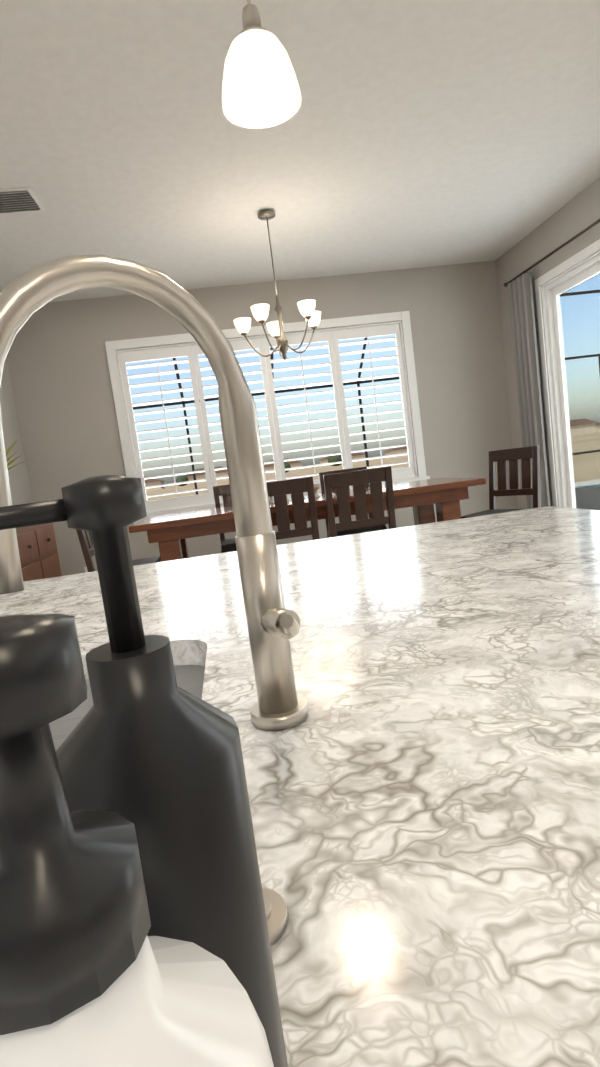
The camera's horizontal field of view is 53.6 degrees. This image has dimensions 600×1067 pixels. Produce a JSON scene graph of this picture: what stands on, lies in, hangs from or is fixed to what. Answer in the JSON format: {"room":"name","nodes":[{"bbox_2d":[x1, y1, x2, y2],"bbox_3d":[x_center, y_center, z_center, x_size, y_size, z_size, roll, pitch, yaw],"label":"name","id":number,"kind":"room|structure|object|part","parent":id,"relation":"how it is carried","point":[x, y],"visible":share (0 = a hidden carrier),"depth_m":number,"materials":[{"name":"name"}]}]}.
{"room":"kitchen","nodes":[
{"label":"kitchen","id":0,"kind":"room"},
{"bbox_2d":[0,357,32,504],"bbox_3d":[-2.757,-0.402,3.692,0.760,3.000,4.340,-8,6,-6],"label":"wall","id":1,"kind":"structure","parent":0,"point":[20,488],"depth_m":5.47,"materials":[{"name":"paint"}]},
{"bbox_2d":[7,260,517,575],"bbox_3d":[-0.225,-0.994,6.077,5.220,3.000,0.150,-8,6,-6],"label":"wall","id":2,"kind":"structure","parent":0,"point":[62,386],"depth_m":5.92,"materials":[{"name":"paint"}]},
{"bbox_2d":[105,311,429,523],"bbox_3d":[-0.275,-1.177,6.022,3.070,1.785,0.210,-8,6,-6],"label":"window","id":3,"kind":"structure","parent":2,"relation":"in","point":[113,349],"depth_m":5.91,"materials":[{"name":"white wood"}]},
{"bbox_2d":[119,323,414,510],"bbox_3d":[-0.274,-1.182,6.003,2.816,1.560,0.100,-8,6,-6],"label":"window shutters","id":4,"kind":"object","parent":3,"relation":"attached to","point":[331,337],"visible":0.9,"depth_m":5.98,"materials":[{"name":"white wood"}]},
{"bbox_2d":[0,0,599,301],"bbox_3d":[1.137,-2.355,0.964,10.900,0.450,10.340,-8,6,-6],"label":"ceiling","id":5,"kind":"structure","parent":0,"point":[409,134],"depth_m":3.36,"materials":[{"name":"paint"}]},
{"bbox_2d":[0,187,44,213],"bbox_3d":[-1.765,-2.038,3.653,0.300,0.018,0.300,-8,6,-6],"label":"ceiling vent","id":6,"kind":"object","parent":5,"relation":"in","point":[19,200],"visible":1,"depth_m":3.65,"materials":[{"name":"white metal"}]},
{"bbox_2d":[222,0,300,128],"bbox_3d":[-0.150,-1.458,1.250,0.174,1.049,0.174,-8,6,-6],"label":"pendant light","id":7,"kind":"object","parent":5,"relation":"hanging from","point":[260,88],"visible":1,"depth_m":1.27,"materials":[{"name":"white glass"}]},
{"bbox_2d":[233,210,320,359],"bbox_3d":[-0.183,-1.798,4.356,0.664,1.049,0.642,-8,6,-6],"label":"chandelier","id":8,"kind":"object","parent":5,"relation":"hanging from","point":[260,312],"visible":1,"depth_m":4.34,"materials":[{"name":"silver metal"}]},
{"bbox_2d":[496,177,599,508],"bbox_3d":[2.482,-1.190,4.681,0.150,3.000,3.250,-8,6,-6],"label":"wall","id":9,"kind":"structure","parent":0,"point":[576,215],"depth_m":5.43,"materials":[{"name":"paint"}]},
{"bbox_2d":[504,219,599,508],"bbox_3d":[2.365,-1.027,4.671,0.121,2.650,2.630,-8,6,-6],"label":"curtain","id":10,"kind":"object","parent":9,"relation":"attached to","point":[522,315],"visible":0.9,"depth_m":5.59,"materials":[{"name":"grey fabric"}]},
{"bbox_2d":[534,239,599,509],"bbox_3d":[2.490,-0.970,4.642,0.124,2.568,1.910,-8,6,-6],"label":"door frame","id":11,"kind":"structure","parent":9,"relation":"attached to","point":[551,291],"depth_m":5.39,"materials":[{"name":"white wood"}]},
{"bbox_2d":[560,303,575,500],"bbox_3d":[2.526,-1.415,4.829,0.028,3.400,3.210,-8,6,-6],"label":"wall","id":12,"kind":"structure","parent":0,"point":[568,407],"depth_m":5.46,"materials":[{"name":"beige"}]},
{"bbox_3d":[-0.758,0.810,4.611,7.100,0.100,3.250,-8,6,-6],"label":"floor","id":13,"kind":"structure","parent":0,"visible":0},
{"bbox_2d":[16,523,61,581],"bbox_3d":[-2.035,0.468,3.971,0.439,1.040,2.000,-8,6,-6],"label":"buffet","id":14,"kind":"object","parent":13,"relation":"on","point":[38,552],"visible":0.19,"depth_m":4.41,"materials":[{"name":"brown wood"}]},
{"bbox_2d":[5,440,27,475],"bbox_3d":[-2.189,-0.372,4.258,0.504,0.591,0.540,-8,6,-6],"label":"plant","id":15,"kind":"object","parent":14,"relation":"on","point":[7,452],"visible":0.44,"depth_m":4.20,"materials":[{"name":"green plant"}]},
{"bbox_2d":[76,529,160,571],"bbox_3d":[-1.291,0.301,4.379,0.500,1.090,0.440,-8,6,-6],"label":"chair","id":16,"kind":"object","parent":13,"relation":"on","point":[85,541],"visible":0.1,"depth_m":4.22,"materials":[{"name":"brown wood"}]},
{"bbox_2d":[213,484,236,552],"bbox_3d":[-0.452,0.115,5.075,0.440,1.090,0.500,-8,6,-6],"label":"chair","id":17,"kind":"object","parent":13,"relation":"on","point":[227,545],"visible":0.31,"depth_m":5.21,"materials":[{"name":"brown wood"}]},
{"bbox_2d":[267,477,319,539],"bbox_3d":[-0.098,0.187,4.013,0.440,1.090,0.500,-8,6,-6],"label":"chair","id":18,"kind":"object","parent":13,"relation":"on","point":[294,488],"visible":0.21,"depth_m":3.76,"materials":[{"name":"brown wood"}]},
{"bbox_2d":[129,478,485,561],"bbox_3d":[0.091,0.187,4.594,2.500,0.915,0.940,-8,6,-6],"label":"dining table","id":19,"kind":"object","parent":13,"relation":"on","point":[169,533],"visible":0.46,"depth_m":4.19,"materials":[{"name":"brown wood"}]},
{"bbox_2d":[314,484,319,496],"bbox_3d":[0.119,-0.328,4.549,0.076,0.100,0.074,-8,6,-6],"label":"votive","id":20,"kind":"object","parent":19,"relation":"on","point":[316,487],"depth_m":4.52,"materials":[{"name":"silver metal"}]},
{"bbox_2d":[319,466,386,537],"bbox_3d":[0.483,-0.018,5.181,0.440,1.090,0.500,-8,6,-6],"label":"chair","id":21,"kind":"object","parent":13,"relation":"on","point":[360,530],"visible":0.25,"depth_m":5.31,"materials":[{"name":"brown wood"}]},
{"bbox_2d":[323,466,395,536],"bbox_3d":[0.404,0.115,4.070,0.440,1.090,0.500,-8,6,-6],"label":"chair","id":22,"kind":"object","parent":13,"relation":"on","point":[374,478],"visible":0.31,"depth_m":3.81,"materials":[{"name":"brown wood"}]},
{"bbox_2d":[461,445,540,518],"bbox_3d":[1.561,-0.095,4.611,0.500,1.090,0.440,-12,8,-35],"label":"chair","id":23,"kind":"object","parent":13,"relation":"on","point":[525,455],"visible":0.48,"depth_m":4.67,"materials":[{"name":"brown wood"}]},
{"bbox_3d":[1.759,1.025,-0.284,10.900,0.100,7.090,-8,6,-6],"label":"floor","id":24,"kind":"structure","parent":0,"visible":0},
{"bbox_2d":[0,506,599,1066],"bbox_3d":[0.332,0.692,-0.309,1.782,0.926,4.660,-8,6,-6],"label":"kitchen island","id":25,"kind":"object","parent":24,"relation":"on","point":[422,780],"depth_m":0.45,"materials":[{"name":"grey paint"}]},
{"bbox_2d":[0,475,287,1066],"bbox_3d":[-0.045,0.109,0.134,0.100,0.243,0.170,-9,7,-18],"label":"soap dispenser","id":26,"kind":"object","parent":25,"relation":"on","point":[133,927],"visible":1,"depth_m":0.11,"materials":[{"name":"black plastic"}]},
{"bbox_2d":[0,254,307,730],"bbox_3d":[-0.131,-0.012,0.481,0.246,0.428,0.189,-8,6,-6],"label":"faucet","id":27,"kind":"object","parent":25,"relation":"on","point":[273,624],"visible":1,"depth_m":0.53,"materials":[{"name":"silver metal"}]},
{"bbox_3d":[-0.027,0.205,0.318,0.040,0.010,0.039,-8,6,-6],"label":"air switch button","id":28,"kind":"part","parent":25,"relation":"part of","materials":[{"name":"metal"}]},
{"label":"outside","id":29,"kind":"structure","parent":0,"visible":0},
{"bbox_2d":[146,432,599,500],"bbox_3d":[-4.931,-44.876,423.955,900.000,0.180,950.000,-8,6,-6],"label":"ground","id":30,"kind":"structure","parent":29,"point":[310,470],"depth_m":77.19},
{"bbox_2d":[144,418,599,490],"bbox_3d":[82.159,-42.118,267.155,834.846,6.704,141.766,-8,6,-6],"label":"mountains","id":31,"kind":"structure","parent":30,"relation":"on","point":[326,459],"depth_m":252.70,"materials":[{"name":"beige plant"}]},
{"bbox_2d":[575,479,599,509],"bbox_3d":[2.319,0.160,8.483,15.400,1.350,10.170,-8,6,-6],"label":"deck","id":32,"kind":"object","parent":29,"point":[586,489],"depth_m":7.45,"materials":[{"name":"concrete"}]},
{"bbox_2d":[133,273,599,494],"bbox_3d":[2.037,-1.993,8.275,15.460,3.948,10.160,-8,6,-6],"label":"cage","id":33,"kind":"object","parent":32,"relation":"on","point":[358,383],"visible":0.08,"depth_m":12.90,"materials":[{"name":"brown metal"}]}
]}

